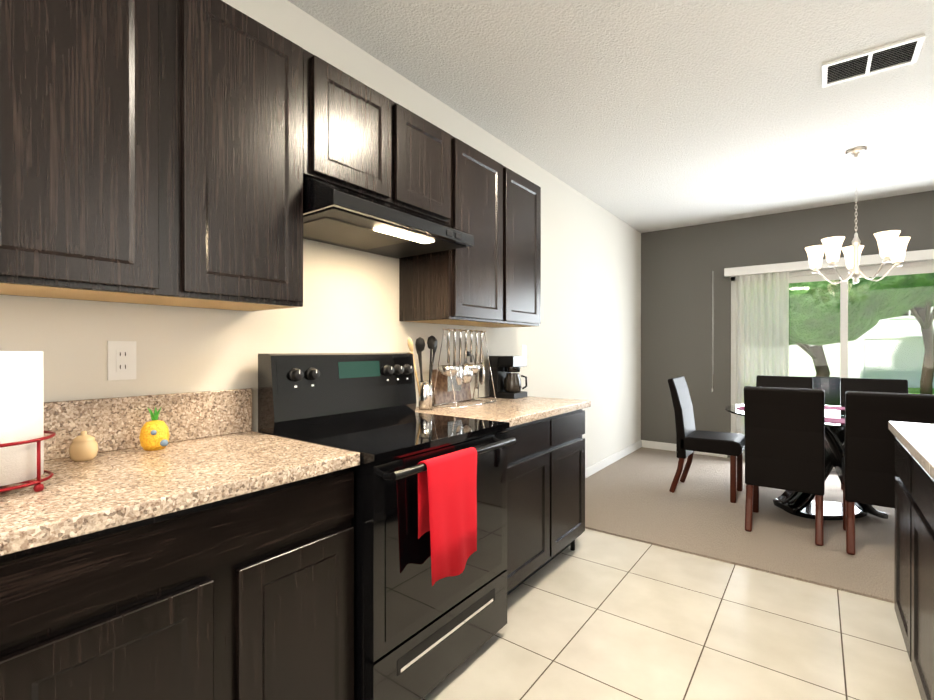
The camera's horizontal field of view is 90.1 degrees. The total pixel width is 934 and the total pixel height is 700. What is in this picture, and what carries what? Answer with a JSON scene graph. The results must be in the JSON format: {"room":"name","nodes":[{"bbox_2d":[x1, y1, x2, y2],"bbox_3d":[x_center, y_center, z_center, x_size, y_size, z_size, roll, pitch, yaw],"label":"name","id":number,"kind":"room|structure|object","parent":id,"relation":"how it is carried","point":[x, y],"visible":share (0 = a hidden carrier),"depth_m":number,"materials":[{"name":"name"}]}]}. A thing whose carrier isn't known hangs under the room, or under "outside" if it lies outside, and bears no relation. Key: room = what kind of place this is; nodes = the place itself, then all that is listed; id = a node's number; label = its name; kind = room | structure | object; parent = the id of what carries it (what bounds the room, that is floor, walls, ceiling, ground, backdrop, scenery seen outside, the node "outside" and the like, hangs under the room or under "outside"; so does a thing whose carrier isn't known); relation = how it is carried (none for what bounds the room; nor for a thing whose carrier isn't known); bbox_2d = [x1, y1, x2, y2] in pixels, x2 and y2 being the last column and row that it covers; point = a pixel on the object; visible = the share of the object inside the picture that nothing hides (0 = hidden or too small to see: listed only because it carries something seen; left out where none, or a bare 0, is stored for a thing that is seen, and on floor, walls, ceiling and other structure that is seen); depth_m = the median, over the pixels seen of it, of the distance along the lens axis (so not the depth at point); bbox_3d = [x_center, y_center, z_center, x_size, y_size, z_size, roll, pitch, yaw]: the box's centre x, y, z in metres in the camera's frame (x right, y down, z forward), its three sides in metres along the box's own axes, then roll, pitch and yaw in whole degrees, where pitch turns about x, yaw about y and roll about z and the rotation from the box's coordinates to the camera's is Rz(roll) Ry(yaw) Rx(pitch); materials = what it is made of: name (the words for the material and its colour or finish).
{"room":"kitchen","nodes":[
{"label":"kitchen","id":0,"kind":"room"},
{"bbox_2d":[0,0,640,467],"bbox_3d":[-0.467,-0.082,2.402,0.120,2.734,8.840,0,0,37],"label":"wall","id":1,"kind":"structure","parent":0,"point":[582,340],"depth_m":2.31,"materials":[{"name":"white paint"}]},
{"bbox_2d":[0,0,179,303],"bbox_3d":[-1.068,-0.593,1.198,0.358,0.890,0.424,0,0,37],"label":"upper cabinet","id":2,"kind":"object","parent":1,"relation":"attached to","point":[151,152],"depth_m":1.13,"materials":[{"name":"brown wood"}]},
{"bbox_2d":[107,341,135,379],"bbox_3d":[-1.087,0.033,1.469,0.009,0.122,0.075,0,0,37],"label":"electrical outlet","id":3,"kind":"object","parent":1,"relation":"attached to","point":[121,360],"visible":1,"depth_m":1.47,"materials":[{"name":"white plastic"}]},
{"bbox_2d":[148,0,302,310],"bbox_3d":[-0.816,-0.594,1.534,0.358,0.890,0.415,0,0,37],"label":"upper cabinet","id":4,"kind":"object","parent":1,"relation":"attached to","point":[241,80],"depth_m":1.42,"materials":[{"name":"brown wood"}]},
{"bbox_2d":[303,49,450,222],"bbox_3d":[-0.452,-0.825,2.017,0.358,0.431,0.794,0,0,37],"label":"upper cabinet","id":5,"kind":"object","parent":1,"relation":"attached to","point":[361,138],"visible":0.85,"depth_m":1.83,"materials":[{"name":"brown wood"}]},
{"bbox_2d":[303,175,473,258],"bbox_3d":[-0.397,-0.535,1.972,0.501,0.146,0.774,0,0,37],"label":"range hood","id":6,"kind":"object","parent":5,"relation":"attached to","point":[335,215],"visible":0.88,"depth_m":1.81,"materials":[{"name":"black metal"}]},
{"bbox_2d":[399,135,540,327],"bbox_3d":[0.062,-0.596,2.701,0.358,0.891,0.914,0,0,37],"label":"upper cabinet","id":7,"kind":"object","parent":1,"relation":"attached to","point":[491,277],"visible":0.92,"depth_m":2.46,"materials":[{"name":"brown wood"}]},
{"bbox_2d":[467,351,491,397],"bbox_3d":[0.081,0.157,2.970,0.072,0.297,0.196,0,0,37],"label":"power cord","id":8,"kind":"object","parent":1,"relation":"attached to","point":[468,353],"visible":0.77,"depth_m":2.93,"materials":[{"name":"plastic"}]},
{"bbox_2d":[521,345,526,355],"bbox_3d":[0.427,0.023,3.482,0.008,0.118,0.072,0,0,37],"label":"light switch","id":9,"kind":"object","parent":1,"relation":"attached to","point":[523,350],"visible":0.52,"depth_m":3.48,"materials":[{"name":"white plastic"}]},
{"bbox_2d":[585,440,641,477],"bbox_3d":[1.210,1.165,4.521,0.014,0.088,3.200,0,0,37],"label":"baseboard","id":10,"kind":"structure","parent":1,"relation":"attached to","point":[603,463],"depth_m":4.94,"materials":[{"name":"white wood"}]},
{"bbox_2d":[288,0,933,232],"bbox_3d":[1.420,-1.497,0.981,4.840,0.100,8.840,0,0,37],"label":"ceiling","id":11,"kind":"structure","parent":0,"point":[642,116],"depth_m":2.61,"materials":[{"name":"white paint"}]},
{"bbox_2d":[805,146,910,283],"bbox_3d":[2.833,-0.969,3.398,0.604,0.963,0.586,0,0,37],"label":"pendant chandelier","id":12,"kind":"object","parent":11,"relation":"hanging from","point":[892,245],"visible":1,"depth_m":3.31,"materials":[{"name":"white glass"}]},
{"bbox_2d":[822,34,924,87],"bbox_3d":[2.023,-1.443,2.345,0.375,0.012,0.245,0,0,37],"label":"ceiling vent","id":13,"kind":"object","parent":11,"relation":"in","point":[881,59],"visible":1,"depth_m":2.33,"materials":[{"name":"white plastic"}]},
{"bbox_2d":[421,528,920,699],"bbox_3d":[0.549,1.259,-0.172,4.600,0.060,5.703,0,0,37],"label":"floor","id":14,"kind":"structure","parent":0,"point":[595,615],"depth_m":1.99,"materials":[{"name":"beige tile"}]},
{"bbox_2d":[0,467,353,699],"bbox_3d":[-0.837,0.789,1.283,0.628,0.874,0.825,0,0,37],"label":"base cabinet","id":15,"kind":"object","parent":14,"relation":"on","point":[249,596],"visible":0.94,"depth_m":1.05,"materials":[{"name":"brown wood"}]},
{"bbox_2d":[0,388,359,555],"bbox_3d":[-1.091,0.250,0.929,0.647,0.202,1.696,0,0,37],"label":"countertop","id":16,"kind":"structure","parent":15,"relation":"on","point":[216,448],"depth_m":1.28,"materials":[{"name":"stone"}]},
{"bbox_2d":[0,351,55,491],"bbox_3d":[-1.038,0.135,1.018,0.211,0.353,0.211,0,0,37],"label":"paper towel holder","id":17,"kind":"object","parent":16,"relation":"on","point":[22,437],"visible":1,"depth_m":1.00,"materials":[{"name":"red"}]},
{"bbox_2d":[69,431,97,461],"bbox_3d":[-1.083,0.270,1.317,0.065,0.083,0.065,0,0,37],"label":"ceramic jar","id":18,"kind":"object","parent":16,"relation":"on","point":[83,446],"visible":1,"depth_m":1.30,"materials":[{"name":"beige ceramic"}]},
{"bbox_2d":[139,406,169,450],"bbox_3d":[-0.978,0.244,1.461,0.084,0.134,0.079,0,0,37],"label":"pineapple figurine","id":19,"kind":"object","parent":16,"relation":"on","point":[154,434],"visible":1,"depth_m":1.44,"materials":[{"name":"yellow ceramic"}]},
{"bbox_2d":[258,352,515,699],"bbox_3d":[-0.286,0.619,1.868,0.710,1.212,0.760,0,0,37],"label":"stove","id":20,"kind":"object","parent":14,"relation":"on","point":[418,635],"visible":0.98,"depth_m":1.70,"materials":[{"name":"black metal"}]},
{"bbox_2d":[417,447,476,585],"bbox_3d":[-0.057,0.561,1.594,0.061,0.411,0.270,0,0,37],"label":"hanging towel","id":21,"kind":"object","parent":20,"relation":"hanging from","point":[447,501],"visible":1,"depth_m":1.56,"materials":[{"name":"red fabric"}]},
{"bbox_2d":[505,409,584,594],"bbox_3d":[0.173,0.786,2.626,0.628,0.874,0.988,0,0,37],"label":"base cabinet","id":22,"kind":"object","parent":14,"relation":"on","point":[545,491],"visible":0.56,"depth_m":2.41,"materials":[{"name":"brown wood"}]},
{"bbox_2d":[415,396,590,426],"bbox_3d":[0.192,0.328,2.634,0.647,0.038,1.030,0,0,37],"label":"countertop","id":23,"kind":"structure","parent":22,"relation":"on","point":[518,411],"depth_m":2.46,"materials":[{"name":"stone"}]},
{"bbox_2d":[408,335,437,409],"bbox_3d":[-0.219,0.115,2.404,0.136,0.388,0.173,0,0,37],"label":"utensil crock","id":24,"kind":"object","parent":23,"relation":"on","point":[425,394],"visible":1,"depth_m":2.39,"materials":[{"name":"silver metal"}]},
{"bbox_2d":[431,369,471,404],"bbox_3d":[-0.089,0.210,2.744,0.044,0.199,0.340,0,0,37],"label":"board","id":25,"kind":"object","parent":23,"relation":"on","point":[442,395],"visible":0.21,"depth_m":2.67,"materials":[{"name":"stone"}]},
{"bbox_2d":[432,328,495,408],"bbox_3d":[-0.013,0.096,2.656,0.177,0.426,0.418,0,0,37],"label":"stand","id":26,"kind":"object","parent":23,"relation":"on","point":[460,374],"visible":0.98,"depth_m":2.62,"materials":[{"name":"silver metal"}]},
{"bbox_2d":[489,356,526,398],"bbox_3d":[0.271,0.173,3.049,0.191,0.270,0.176,0,0,37],"label":"coffee maker","id":27,"kind":"object","parent":23,"relation":"on","point":[507,383],"visible":1,"depth_m":3.00,"materials":[{"name":"black plastic"}]},
{"bbox_2d":[894,437,905,645],"bbox_3d":[1.943,0.782,1.632,0.621,0.862,0.465,0,0,37],"label":"base cabinet","id":28,"kind":"object","parent":14,"relation":"on","point":[900,451],"depth_m":1.86,"materials":[{"name":"brown wood"}]},
{"bbox_2d":[888,421,933,479],"bbox_3d":[0.900,0.333,-0.002,0.945,0.038,4.400,0,0,37],"label":"countertop","id":29,"kind":"structure","parent":28,"relation":"on","point":[916,440],"depth_m":1.64,"materials":[{"name":"stone"}]},
{"bbox_2d":[906,449,925,699],"bbox_3d":[1.671,0.783,1.271,0.621,0.862,0.439,0,0,37],"label":"base cabinet","id":30,"kind":"object","parent":14,"relation":"on","point":[914,556],"depth_m":1.56,"materials":[{"name":"brown wood"}]},
{"bbox_2d":[926,472,933,699],"bbox_3d":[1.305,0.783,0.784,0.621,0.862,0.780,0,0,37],"label":"base cabinet","id":31,"kind":"object","parent":14,"relation":"on","point":[929,481],"depth_m":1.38,"materials":[{"name":"brown wood"}]},
{"bbox_2d":[585,447,894,602],"bbox_3d":[3.134,1.247,3.264,4.600,0.072,2.897,0,0,37],"label":"floor carpet","id":32,"kind":"object","parent":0,"point":[633,497],"visible":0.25,"depth_m":3.23,"materials":[{"name":"beige carpet"}]},
{"bbox_2d":[668,376,744,502],"bbox_3d":[2.054,0.727,3.974,0.551,0.972,0.430,0,0,37],"label":"chair","id":33,"kind":"object","parent":32,"relation":"on","point":[690,440],"visible":0.94,"depth_m":3.91,"materials":[{"name":"black leather"}]},
{"bbox_2d":[744,386,824,545],"bbox_3d":[2.177,0.728,3.193,0.430,0.972,0.551,0,0,37],"label":"chair","id":34,"kind":"object","parent":32,"relation":"on","point":[784,438],"visible":0.98,"depth_m":3.00,"materials":[{"name":"black leather"}]},
{"bbox_2d":[756,375,812,388],"bbox_3d":[2.774,0.727,4.100,0.430,0.972,0.551,0,0,37],"label":"chair","id":35,"kind":"object","parent":32,"relation":"on","point":[786,382],"visible":0.06,"depth_m":4.27,"materials":[{"name":"black leather"}]},
{"bbox_2d":[725,404,887,519],"bbox_3d":[2.673,0.839,3.483,1.300,0.742,1.300,0,0,37],"label":"dining table","id":36,"kind":"object","parent":32,"relation":"on","point":[800,504],"visible":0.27,"depth_m":3.40,"materials":[{"name":"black glass"}]},
{"bbox_2d":[813,376,839,405],"bbox_3d":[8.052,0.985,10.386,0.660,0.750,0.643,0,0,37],"label":"glass vase","id":37,"kind":"object","parent":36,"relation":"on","point":[835,385],"depth_m":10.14,"materials":[{"name":"grey"}]},
{"bbox_2d":[840,378,907,489],"bbox_3d":[3.270,0.727,3.728,0.430,0.972,0.551,0,0,37],"label":"chair","id":38,"kind":"object","parent":32,"relation":"on","point":[877,385],"visible":0.12,"depth_m":3.91,"materials":[{"name":"black leather"}]},
{"bbox_2d":[842,391,933,554],"bbox_3d":[2.571,0.729,2.840,0.430,0.972,0.551,0,0,37],"label":"chair","id":39,"kind":"object","parent":32,"relation":"on","point":[869,474],"visible":0.75,"depth_m":2.72,"materials":[{"name":"black leather"}]},
{"bbox_2d":[641,190,933,457],"bbox_3d":[4.040,-0.086,4.468,4.600,2.734,0.120,0,0,37],"label":"wall","id":40,"kind":"structure","parent":0,"point":[679,265],"depth_m":5.33,"materials":[{"name":"grey paint"}]},
{"bbox_2d":[642,440,726,457],"bbox_3d":[2.547,1.163,5.509,0.936,0.088,0.014,0,0,37],"label":"baseboard","id":41,"kind":"structure","parent":40,"relation":"attached to","point":[659,445],"depth_m":5.62,"materials":[{"name":"white wood"}]},
{"bbox_2d":[712,271,713,391],"bbox_3d":[2.800,-0.210,5.310,0.022,1.380,0.016,0,0,37],"label":"blind cord","id":42,"kind":"object","parent":40,"relation":"attached to","point":[712,334],"visible":1,"depth_m":5.31,"materials":[{"name":"white plastic"}]},
{"bbox_2d":[724,249,933,276],"bbox_3d":[3.905,-0.859,4.428,2.570,0.090,0.097,0,0,37],"label":"headrail valance","id":43,"kind":"object","parent":40,"relation":"attached to","point":[910,256],"visible":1,"depth_m":4.71,"materials":[{"name":"white"}]},
{"bbox_2d":[735,272,788,458],"bbox_3d":[3.149,0.188,4.984,0.485,2.005,0.061,0,0,37],"label":"sheer curtain","id":44,"kind":"object","parent":43,"relation":"hanging from","point":[761,324],"visible":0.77,"depth_m":4.99,"materials":[{"name":"white fabric"}]},
{"bbox_2d":[731,260,933,470],"bbox_3d":[3.957,0.201,4.524,2.440,2.040,0.070,0,0,37],"label":"door frame","id":45,"kind":"structure","parent":40,"relation":"in","point":[921,267],"depth_m":4.65,"materials":[{"name":"white wood"}]},
{"bbox_2d":[789,273,933,403],"bbox_3d":[3.960,0.196,4.527,2.240,1.810,0.030,0,0,37],"label":"door","id":46,"kind":"structure","parent":40,"relation":"in","point":[864,333],"depth_m":4.57,"materials":[{"name":"clear glass"}]},
{"label":"outside","id":47,"kind":"structure","parent":0,"visible":0},
{"bbox_2d":[908,388,933,393],"bbox_3d":[22.429,1.414,24.430,70.000,0.150,53.870,0,0,37],"label":"lawn","id":48,"kind":"structure","parent":47,"point":[913,390],"depth_m":15.57,"materials":[{"name":"green plant"}]},
{"bbox_2d":[789,335,933,387],"bbox_3d":[16.389,0.387,16.396,70.000,1.930,0.130,0,0,37],"label":"fence","id":49,"kind":"object","parent":48,"relation":"on","point":[888,345],"depth_m":17.31,"materials":[{"name":"white plastic"}]},
{"bbox_2d":[789,273,933,376],"bbox_3d":[8.207,-1.177,11.505,5.175,5.067,3.425,0,0,37],"label":"tree","id":50,"kind":"object","parent":48,"relation":"on","point":[891,292],"depth_m":10.11,"materials":[{"name":"green plant"}]},
{"bbox_2d":[863,307,933,336],"bbox_3d":[27.790,-3.536,24.063,14.000,9.750,12.800,0,0,37],"label":"house","id":51,"kind":"structure","parent":48,"relation":"on","point":[883,325],"depth_m":22.06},
{"bbox_2d":[910,293,933,393],"bbox_3d":[13.517,-2.160,13.579,6.691,7.027,4.022,0,0,37],"label":"tree","id":52,"kind":"object","parent":48,"relation":"on","point":[926,381],"depth_m":13.51,"materials":[{"name":"green plant"}]}
]}

